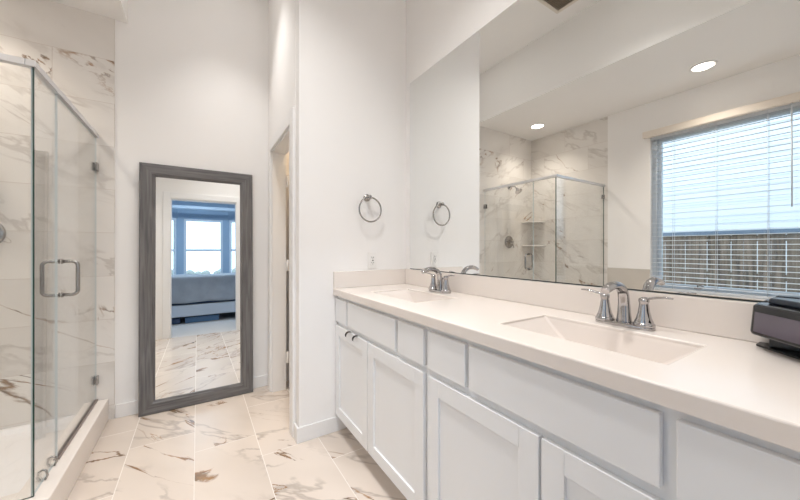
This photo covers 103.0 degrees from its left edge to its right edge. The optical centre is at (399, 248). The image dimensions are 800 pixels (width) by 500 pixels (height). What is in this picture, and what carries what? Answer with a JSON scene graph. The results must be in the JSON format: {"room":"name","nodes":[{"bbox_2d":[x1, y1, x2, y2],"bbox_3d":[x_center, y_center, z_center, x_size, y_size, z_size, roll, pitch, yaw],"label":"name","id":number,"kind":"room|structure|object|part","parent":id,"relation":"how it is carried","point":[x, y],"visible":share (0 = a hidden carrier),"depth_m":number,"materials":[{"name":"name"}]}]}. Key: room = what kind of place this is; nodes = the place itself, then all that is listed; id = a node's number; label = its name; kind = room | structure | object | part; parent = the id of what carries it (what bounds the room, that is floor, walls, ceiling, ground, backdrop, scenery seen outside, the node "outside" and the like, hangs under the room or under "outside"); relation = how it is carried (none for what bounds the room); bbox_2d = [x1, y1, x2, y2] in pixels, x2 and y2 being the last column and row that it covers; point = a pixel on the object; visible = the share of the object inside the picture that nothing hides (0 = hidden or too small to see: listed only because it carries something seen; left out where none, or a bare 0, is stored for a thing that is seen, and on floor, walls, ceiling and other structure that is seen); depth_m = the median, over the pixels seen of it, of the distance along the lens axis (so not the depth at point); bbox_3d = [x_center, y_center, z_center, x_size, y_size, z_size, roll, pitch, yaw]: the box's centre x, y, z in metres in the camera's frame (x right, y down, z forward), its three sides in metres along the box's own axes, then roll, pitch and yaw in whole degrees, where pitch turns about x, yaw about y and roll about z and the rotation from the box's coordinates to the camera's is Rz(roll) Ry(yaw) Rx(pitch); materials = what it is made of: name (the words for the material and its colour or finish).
{"room":"bathroom","nodes":[
{"label":"bathroom","id":0,"kind":"room"},
{"bbox_2d":[51,0,127,23],"bbox_3d":[-1.692,-1.963,0.647,1.320,0.714,3.010,0,0,-32],"label":"ceiling","id":1,"kind":"structure","parent":0,"point":[117,10],"depth_m":2.12,"materials":[{"name":"white paint"}]},
{"bbox_2d":[0,0,288,428],"bbox_3d":[-1.748,-0.515,2.462,3.175,3.410,0.128,0,0,-32],"label":"wall","id":2,"kind":"structure","parent":0,"point":[75,47],"depth_m":2.20,"materials":[{"name":"paint"}]},
{"bbox_2d":[0,224,5,242],"bbox_3d":[-2.478,-0.093,1.881,0.176,0.176,0.070,0,0,-32],"label":"shower valve","id":3,"kind":"object","parent":2,"relation":"attached to","point":[2,229],"visible":1,"depth_m":1.94,"materials":[{"name":"silver metal"}]},
{"bbox_2d":[115,374,267,417],"bbox_3d":[-1.571,1.143,2.502,1.007,0.095,0.012,0,0,-32],"label":"baseboard","id":4,"kind":"structure","parent":2,"relation":"attached to","point":[128,408],"depth_m":2.28,"materials":[{"name":"white paint"}]},
{"bbox_2d":[67,381,406,499],"bbox_3d":[-0.942,1.240,1.196,3.175,0.100,3.130,0,0,-32],"label":"floor","id":5,"kind":"structure","parent":0,"point":[239,447],"depth_m":1.79,"materials":[{"name":"tile"}]},
{"bbox_2d":[0,414,75,496],"bbox_3d":[-2.279,1.147,1.499,0.943,0.085,0.923,0,0,-32],"label":"shower pan","id":6,"kind":"object","parent":5,"relation":"on","point":[15,442],"visible":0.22,"depth_m":1.81,"materials":[{"name":"white plastic"}]},
{"bbox_2d":[0,399,108,499],"bbox_3d":[-2.193,1.115,1.482,1.069,0.150,1.046,0,0,-32],"label":"shower curb","id":7,"kind":"object","parent":5,"relation":"on","point":[63,476],"visible":0.93,"depth_m":1.61,"materials":[{"name":"stone"}]},
{"bbox_2d":[0,53,98,499],"bbox_3d":[-2.198,0.127,1.497,1.076,1.824,1.016,0,0,-32],"label":"shower enclosure","id":8,"kind":"object","parent":7,"relation":"on","point":[36,70],"visible":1,"depth_m":1.47,"materials":[{"name":"clear glass"}]},
{"bbox_3d":[-1.971,-0.771,1.057,0.988,0.027,0.030,0,0,-32],"label":"header rail","id":9,"kind":"part","parent":8,"relation":"part of","materials":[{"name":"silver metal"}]},
{"bbox_3d":[-1.615,0.138,1.447,0.008,1.803,0.265,0,0,-32],"label":"fixed panel","id":10,"kind":"part","parent":8,"relation":"part of","materials":[{"name":"clear glass"}]},
{"bbox_3d":[-1.718,0.150,1.609,0.145,0.196,0.026,0,0,-32],"label":"handle","id":11,"kind":"part","parent":8,"relation":"part of","materials":[{"name":"silver metal"}]},
{"bbox_3d":[-1.805,-0.771,1.747,0.030,0.027,1.016,0,0,-32],"label":"header rail","id":12,"kind":"part","parent":8,"relation":"part of","materials":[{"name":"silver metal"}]},
{"bbox_3d":[-1.880,0.138,1.864,0.008,1.780,0.715,0,0,-32],"label":"door","id":13,"kind":"part","parent":8,"relation":"part of","materials":[{"name":"clear glass"}]},
{"bbox_2d":[138,162,252,416],"bbox_3d":[-1.548,0.284,2.468,0.742,1.810,0.031,0,-1,-32],"label":"floor mirror","id":14,"kind":"object","parent":5,"relation":"on","point":[196,225],"visible":1,"depth_m":2.44,"materials":[{"name":"grey wood"}]},
{"bbox_2d":[155,177,239,399],"bbox_3d":[-1.550,0.284,2.470,0.558,1.626,0.004,0,-1,-32],"label":"mirror glass","id":15,"kind":"object","parent":14,"relation":"attached to","point":[197,220],"depth_m":2.45,"materials":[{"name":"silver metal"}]},
{"bbox_2d":[335,296,429,499],"bbox_3d":[0.073,0.744,1.813,0.556,0.890,0.973,0,0,-32],"label":"vanity cabinet","id":16,"kind":"object","parent":5,"relation":"on","point":[381,375],"visible":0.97,"depth_m":1.52,"materials":[{"name":"white paint"}]},
{"bbox_3d":[-0.366,0.395,2.001,0.018,0.146,0.175,0,0,-32],"label":"drawer","id":17,"kind":"part","parent":16,"relation":"part of","materials":[{"name":"white paint"}]},
{"bbox_3d":[-0.289,0.785,1.881,0.018,0.580,0.459,0,0,-32],"label":"door","id":18,"kind":"part","parent":16,"relation":"part of","materials":[{"name":"white paint"}]},
{"bbox_3d":[-0.161,0.395,1.680,0.018,0.146,0.542,0,0,-32],"label":"drawer","id":19,"kind":"part","parent":16,"relation":"part of","materials":[{"name":"white paint"}]},
{"bbox_3d":[-0.031,0.785,1.476,0.018,0.580,0.487,0,0,-32],"label":"door","id":20,"kind":"part","parent":16,"relation":"part of","materials":[{"name":"white paint"}]},
{"bbox_3d":[0.048,0.395,1.351,0.018,0.146,0.192,0,0,-32],"label":"drawer","id":21,"kind":"part","parent":16,"relation":"part of","materials":[{"name":"white paint"}]},
{"bbox_2d":[428,327,799,499],"bbox_3d":[0.617,0.744,0.959,0.556,0.890,1.047,0,0,-32],"label":"vanity cabinet","id":22,"kind":"object","parent":5,"relation":"on","point":[502,425],"visible":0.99,"depth_m":0.78,"materials":[{"name":"white paint"}]},
{"bbox_3d":[0.170,0.395,1.159,0.018,0.146,0.203,0,0,-32],"label":"drawer","id":23,"kind":"part","parent":22,"relation":"part of","materials":[{"name":"white paint"}]},
{"bbox_3d":[0.244,0.785,1.044,0.018,0.580,0.477,0,0,-32],"label":"door","id":24,"kind":"part","parent":22,"relation":"part of","materials":[{"name":"white paint"}]},
{"bbox_3d":[0.373,0.395,0.841,0.018,0.146,0.518,0,0,-32],"label":"drawer","id":25,"kind":"part","parent":22,"relation":"part of","materials":[{"name":"white paint"}]},
{"bbox_2d":[333,269,799,451],"bbox_3d":[0.349,0.266,1.368,0.568,0.232,2.025,0,0,-32],"label":"countertop","id":26,"kind":"structure","parent":22,"relation":"on","point":[702,359],"depth_m":0.93,"materials":[{"name":"white stone"}]},
{"bbox_2d":[376,290,448,302],"bbox_3d":[0.064,0.324,1.792,0.271,0.118,0.473,0,0,-32],"label":"basin","id":27,"kind":"object","parent":26,"relation":"in","point":[413,296],"depth_m":1.95,"materials":[{"name":"white ceramic"}]},
{"bbox_2d":[421,267,454,293],"bbox_3d":[0.228,0.182,1.884,0.191,0.152,0.202,0,0,11],"label":"bathroom faucet","id":28,"kind":"object","parent":26,"relation":"on","point":[442,286],"visible":1,"depth_m":1.87,"materials":[{"name":"silver metal"}]},
{"bbox_3d":[0.189,0.177,1.859,0.153,0.142,0.048,0,0,-32],"label":"spout","id":29,"kind":"part","parent":28,"relation":"part of","materials":[{"name":"silver metal"}]},
{"bbox_3d":[0.203,0.203,1.937,0.060,0.092,0.060,0,0,-32],"label":"handle","id":30,"kind":"part","parent":28,"relation":"part of","materials":[{"name":"silver metal"}]},
{"bbox_3d":[0.235,0.252,1.888,0.058,0.013,0.174,0,0,-32],"label":"plate","id":31,"kind":"part","parent":28,"relation":"part of","materials":[{"name":"silver metal"}]},
{"bbox_3d":[0.266,0.203,1.839,0.060,0.092,0.060,0,0,-32],"label":"handle","id":32,"kind":"part","parent":28,"relation":"part of","materials":[{"name":"silver metal"}]},
{"bbox_2d":[505,316,702,364],"bbox_3d":[0.582,0.324,0.978,0.271,0.118,0.473,0,0,-32],"label":"basin","id":33,"kind":"object","parent":26,"relation":"in","point":[644,346],"depth_m":1.02,"materials":[{"name":"white ceramic"}]},
{"bbox_2d":[581,281,673,330],"bbox_3d":[0.748,0.182,1.069,0.191,0.152,0.202,0,0,11],"label":"bathroom faucet","id":34,"kind":"object","parent":26,"relation":"on","point":[643,321],"visible":1,"depth_m":1.05,"materials":[{"name":"silver metal"}]},
{"bbox_3d":[0.700,0.158,1.151,0.016,0.021,0.078,0,0,-38],"label":"lever","id":35,"kind":"part","parent":34,"relation":"part of","materials":[{"name":"silver metal"}]},
{"bbox_3d":[0.723,0.203,1.122,0.060,0.092,0.060,0,0,-32],"label":"handle","id":36,"kind":"part","parent":34,"relation":"part of","materials":[{"name":"silver metal"}]},
{"bbox_3d":[0.709,0.177,1.044,0.153,0.142,0.048,0,0,-32],"label":"spout","id":37,"kind":"part","parent":34,"relation":"part of","materials":[{"name":"silver metal"}]},
{"bbox_3d":[0.754,0.252,1.073,0.058,0.013,0.174,0,0,-32],"label":"plate","id":38,"kind":"part","parent":34,"relation":"part of","materials":[{"name":"silver metal"}]},
{"bbox_3d":[0.785,0.203,1.024,0.060,0.092,0.060,0,0,-32],"label":"handle","id":39,"kind":"part","parent":34,"relation":"part of","materials":[{"name":"silver metal"}]},
{"bbox_3d":[0.802,0.158,0.990,0.016,0.021,0.078,0,0,-27],"label":"lever","id":40,"kind":"part","parent":34,"relation":"part of","materials":[{"name":"silver metal"}]},
{"bbox_2d":[750,297,799,359],"bbox_3d":[0.917,0.193,0.731,0.245,0.130,0.168,0,0,-32],"label":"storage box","id":41,"kind":"object","parent":26,"relation":"on","point":[778,320],"visible":1,"depth_m":0.77,"materials":[{"name":"black plastic"}]},
{"bbox_3d":[0.885,0.186,0.712,0.018,0.048,0.223,0,0,12],"label":"panel","id":42,"kind":"part","parent":41,"relation":"part of","materials":[{"name":"plastic"}]},
{"bbox_3d":[0.959,0.136,0.749,0.156,0.016,0.134,0,0,-32],"label":"lid","id":43,"kind":"part","parent":41,"relation":"part of","materials":[{"name":"black plastic"}]},
{"bbox_3d":[0.520,0.785,0.611,0.018,0.580,0.534,0,0,-32],"label":"door","id":44,"kind":"part","parent":22,"relation":"part of","materials":[{"name":"white paint"}]},
{"bbox_3d":[0.594,0.395,0.493,0.018,0.146,0.256,0,0,-32],"label":"drawer","id":45,"kind":"part","parent":22,"relation":"part of","materials":[{"name":"white paint"}]},
{"bbox_2d":[268,0,295,422],"bbox_3d":[-0.859,-0.515,2.423,0.110,3.410,0.910,0,0,-32],"label":"wall","id":46,"kind":"structure","parent":0,"point":[281,13],"depth_m":2.31,"materials":[{"name":"white paint"}]},
{"bbox_2d":[268,107,294,436],"bbox_3d":[-0.846,0.147,2.386,0.128,2.085,0.835,0,0,-32],"label":"trim","id":47,"kind":"structure","parent":46,"relation":"attached to","point":[277,155],"depth_m":2.64,"materials":[{"name":"white paint"}]},
{"bbox_2d":[286,176,288,362],"bbox_3d":[-0.747,0.194,2.803,0.494,1.968,0.049,0,0,-32],"label":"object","id":48,"kind":"structure","parent":46,"relation":"in","point":[287,177],"depth_m":2.66,"materials":[{"name":"silver metal"}]},
{"bbox_2d":[294,422,297,442],"bbox_3d":[-0.647,1.143,1.977,0.012,0.095,0.070,0,0,-32],"label":"baseboard","id":49,"kind":"structure","parent":46,"relation":"attached to","point":[295,424],"depth_m":1.96,"materials":[{"name":"white paint"}]},
{"bbox_2d":[296,0,405,426],"bbox_3d":[-0.306,-0.515,2.194,0.790,3.410,0.070,0,0,-32],"label":"wall","id":50,"kind":"structure","parent":0,"point":[351,54],"depth_m":2.09,"materials":[{"name":"white paint"}]},
{"bbox_2d":[297,416,345,443],"bbox_3d":[-0.495,1.143,2.025,0.320,0.095,0.012,0,0,-32],"label":"baseboard","id":51,"kind":"structure","parent":50,"relation":"attached to","point":[330,425],"depth_m":2.01,"materials":[{"name":"white paint"}]},
{"bbox_2d":[358,194,381,222],"bbox_3d":[-0.210,-0.277,2.179,0.177,0.198,0.058,0,0,-32],"label":"towel ring","id":52,"kind":"object","parent":50,"relation":"attached to","point":[366,197],"visible":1,"depth_m":2.17,"materials":[{"name":"silver metal"}]},
{"bbox_3d":[-0.215,-0.350,2.176,0.052,0.052,0.058,0,0,-32],"label":"post","id":53,"kind":"part","parent":52,"relation":"part of","materials":[{"name":"silver metal"}]},
{"bbox_2d":[368,252,376,268],"bbox_3d":[-0.192,0.082,2.219,0.072,0.116,0.009,0,0,-32],"label":"wall outlet","id":54,"kind":"object","parent":50,"relation":"attached to","point":[372,256],"visible":1,"depth_m":2.21,"materials":[{"name":"white plastic"}]},
{"bbox_2d":[370,255,374,264],"bbox_3d":[-0.190,0.082,2.217,0.034,0.068,0.003,0,0,-32],"label":"receptacle","id":55,"kind":"object","parent":54,"relation":"attached to","point":[372,257],"depth_m":2.21,"materials":[{"name":"grey plastic"}]},
{"bbox_2d":[406,0,758,302],"bbox_3d":[0.411,-0.515,1.915,0.120,3.410,3.130,0,0,-32],"label":"wall","id":56,"kind":"structure","parent":0,"point":[434,28],"depth_m":2.10,"materials":[{"name":"white paint"}]},
{"bbox_2d":[405,269,768,342],"bbox_3d":[0.580,0.204,1.515,0.020,0.108,2.025,0,0,-32],"label":"backsplash","id":57,"kind":"structure","parent":56,"relation":"attached to","point":[732,319],"depth_m":1.17,"materials":[{"name":"white stone"}]},
{"bbox_2d":[410,0,799,302],"bbox_3d":[0.597,-0.529,1.503,0.008,1.357,1.954,0,0,-32],"label":"vanity mirror","id":58,"kind":"object","parent":56,"relation":"attached to","point":[641,145],"visible":1,"depth_m":1.18,"materials":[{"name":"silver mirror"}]}
]}

